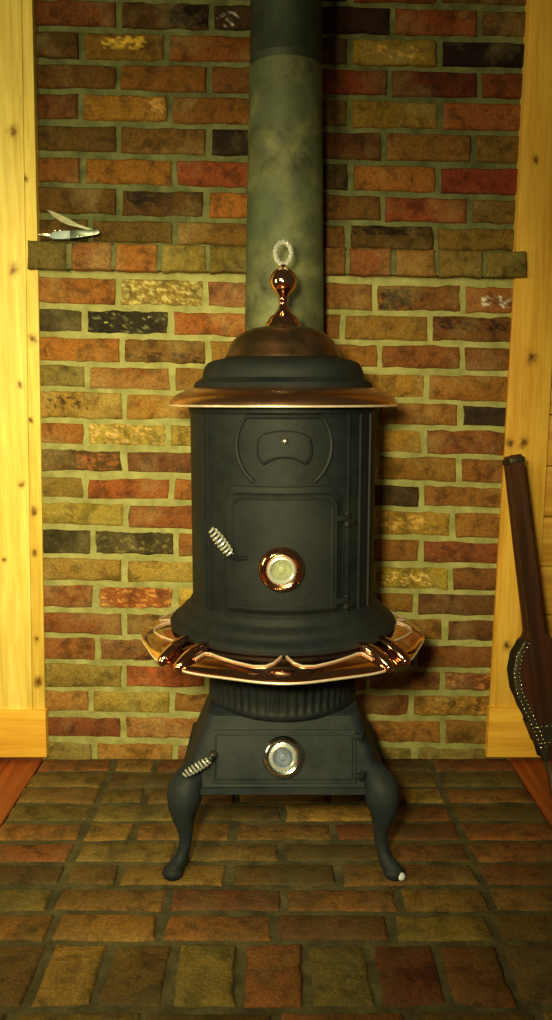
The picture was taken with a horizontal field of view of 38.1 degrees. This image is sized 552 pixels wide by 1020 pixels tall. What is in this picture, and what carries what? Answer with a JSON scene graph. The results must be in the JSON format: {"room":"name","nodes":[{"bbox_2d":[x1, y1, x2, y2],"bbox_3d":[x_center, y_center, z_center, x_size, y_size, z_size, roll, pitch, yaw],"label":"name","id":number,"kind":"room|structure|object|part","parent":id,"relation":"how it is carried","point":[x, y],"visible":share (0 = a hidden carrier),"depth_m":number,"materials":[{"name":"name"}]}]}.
{"room":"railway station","nodes":[
{"label":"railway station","id":0,"kind":"room"},
{"bbox_2d":[0,758,551,828],"bbox_3d":[0.000,0.851,0.702,3.187,0.037,2.750,0,8,0],"label":"floor","id":1,"kind":"structure","parent":0,"point":[15,774],"depth_m":1.95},
{"bbox_2d":[0,759,551,1019],"bbox_3d":[-0.001,0.752,1.445,1.204,0.063,1.252,0,8,0],"label":"hearth","id":2,"kind":"object","parent":1,"relation":"in","point":[281,907],"visible":0.87,"depth_m":1.47,"materials":[{"name":"brick"}]},
{"bbox_2d":[141,239,424,880],"bbox_3d":[0.014,0.080,1.644,0.580,1.218,0.613,0,8,0],"label":"stove","id":3,"kind":"object","parent":2,"relation":"on","point":[282,616],"visible":1,"depth_m":1.47,"materials":[{"name":"black metal"}]},
{"bbox_3d":[-0.213,0.243,1.651,0.126,0.028,0.364,0,8,0],"label":"skirt panel","id":4,"kind":"part","parent":3,"relation":"part of","materials":[{"name":"orange metal"}]},
{"bbox_3d":[-0.178,0.597,1.546,0.081,0.222,0.080,0,8,0],"label":"leg","id":5,"kind":"part","parent":3,"relation":"part of","materials":[{"name":"black metal"}]},
{"bbox_3d":[-0.144,0.483,1.502,0.067,0.035,0.016,-3,9,-21],"label":"ash door handle","id":6,"kind":"part","parent":3,"relation":"part of","materials":[{"name":"silver metal"}]},
{"bbox_3d":[-0.120,0.469,1.528,0.018,0.019,0.019,0,8,0],"label":"latch knob","id":7,"kind":"part","parent":3,"relation":"part of","materials":[{"name":"black metal"}]},
{"bbox_3d":[-0.080,0.060,1.423,0.084,0.070,0.022,-6,10,-34],"label":"door handle","id":8,"kind":"part","parent":3,"relation":"part of","materials":[{"name":"silver metal"}]},
{"bbox_3d":[0.011,0.077,1.448,0.202,0.218,0.044,0,8,0],"label":"loading door","id":9,"kind":"part","parent":3,"relation":"part of","materials":[{"name":"black metal"}]},
{"bbox_3d":[0.011,0.078,1.437,0.185,0.205,0.028,0,8,0],"label":"door moulding","id":10,"kind":"part","parent":3,"relation":"part of","materials":[{"name":"black metal"}]},
{"bbox_3d":[0.011,0.072,1.458,0.214,0.236,0.044,0,8,0],"label":"door frame","id":11,"kind":"part","parent":3,"relation":"part of","materials":[{"name":"black metal"}]},
{"bbox_3d":[0.014,-0.264,1.554,0.353,0.064,0.304,0,8,0],"label":"lid","id":12,"kind":"part","parent":3,"relation":"part of","materials":[{"name":"black metal"}]},
{"bbox_3d":[0.014,0.275,1.426,0.364,0.028,0.126,0,8,0],"label":"skirt panel","id":13,"kind":"part","parent":3,"relation":"part of","materials":[{"name":"orange metal"}]},
{"bbox_3d":[0.015,0.473,1.537,0.275,0.098,0.037,0,8,0],"label":"ash door","id":14,"kind":"part","parent":3,"relation":"part of","materials":[{"name":"black metal"}]},
{"bbox_3d":[0.015,0.473,1.532,0.265,0.085,0.027,0,8,0],"label":"door moulding","id":15,"kind":"part","parent":3,"relation":"part of","materials":[{"name":"black metal"}]},
{"bbox_2d":[245,0,323,331],"bbox_3d":[0.020,-0.806,1.729,0.177,1.052,0.177,0,8,0],"label":"stovepipe","id":16,"kind":"object","parent":3,"relation":"on","point":[285,170],"visible":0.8,"depth_m":1.67,"materials":[{"name":"metal"}]},
{"bbox_3d":[0.206,0.597,1.546,0.081,0.222,0.080,0,8,0],"label":"leg","id":17,"kind":"part","parent":3,"relation":"part of","materials":[{"name":"black metal"}]},
{"bbox_3d":[0.241,0.243,1.651,0.126,0.028,0.364,0,8,0],"label":"skirt panel","id":18,"kind":"part","parent":3,"relation":"part of","materials":[{"name":"orange metal"}]},
{"bbox_2d":[502,454,551,796],"bbox_3d":[0.606,0.265,1.858,0.144,0.786,0.171,0,8,0],"label":"bellows","id":19,"kind":"object","parent":1,"relation":"on","point":[529,666],"visible":1,"depth_m":1.82,"materials":[{"name":"brown wood"}]},
{"bbox_2d":[15,0,551,760],"bbox_3d":[0.313,-0.354,1.968,1.975,2.050,0.103,0,8,0],"label":"wall","id":20,"kind":"structure","parent":0,"point":[143,105],"depth_m":1.91,"materials":[{"name":"brick"}]},
{"bbox_2d":[22,0,45,708],"bbox_3d":[-0.582,-0.415,1.954,0.074,1.863,0.100,0,8,0],"label":"trim","id":21,"kind":"structure","parent":20,"relation":"attached to","point":[29,27],"depth_m":1.91,"materials":[{"name":"brown wood"}]},
{"bbox_2d":[27,241,526,278],"bbox_3d":[0.004,-0.587,1.887,1.164,0.084,0.063,0,8,0],"label":"brick ledge","id":22,"kind":"object","parent":20,"relation":"attached to","point":[77,256],"visible":0.78,"depth_m":1.86,"materials":[{"name":"brown brick"}]},
{"bbox_2d":[38,210,100,239],"bbox_3d":[-0.481,-0.663,1.857,0.144,0.067,0.016,0,8,0],"label":"knife","id":23,"kind":"object","parent":22,"relation":"on","point":[72,234],"visible":1,"depth_m":1.85,"materials":[{"name":"metal"}]},
{"bbox_3d":[-0.502,-0.639,1.861,0.049,0.018,0.014,0,8,0],"label":"handle","id":24,"kind":"part","parent":23,"relation":"part of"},
{"bbox_3d":[-0.472,-0.670,1.859,0.117,0.053,0.005,0,8,0],"label":"blade","id":25,"kind":"part","parent":23,"relation":"part of","materials":[{"name":"silver metal"}]},
{"bbox_2d":[485,705,539,756],"bbox_3d":[0.733,0.558,2.079,0.390,0.132,0.100,0,8,0],"label":"baseboard","id":26,"kind":"structure","parent":20,"relation":"attached to","point":[507,735],"depth_m":2.03,"materials":[{"name":"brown wood"}]},
{"bbox_2d":[489,0,551,705],"bbox_3d":[0.602,-0.418,1.950,0.120,1.852,0.100,0,8,0],"label":"trim","id":27,"kind":"structure","parent":20,"relation":"attached to","point":[529,372],"depth_m":1.90,"materials":[{"name":"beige wood"}]},
{"bbox_3d":[-1.137,-0.360,1.964,0.626,2.000,0.089,0,8,0],"label":"wall","id":28,"kind":"structure","parent":0,"visible":0},
{"bbox_2d":[0,0,32,708],"bbox_3d":[-0.748,-0.414,1.951,0.363,1.860,0.100,0,8,0],"label":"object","id":29,"kind":"structure","parent":28,"relation":"attached to","point":[16,692],"depth_m":1.92,"materials":[{"name":"yellow wood"}]},
{"bbox_2d":[0,708,48,756],"bbox_3d":[-0.758,0.562,2.080,0.350,0.124,0.100,0,8,0],"label":"baseboard","id":30,"kind":"structure","parent":28,"relation":"attached to","point":[23,732],"depth_m":2.03,"materials":[{"name":"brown wood"}]}
]}

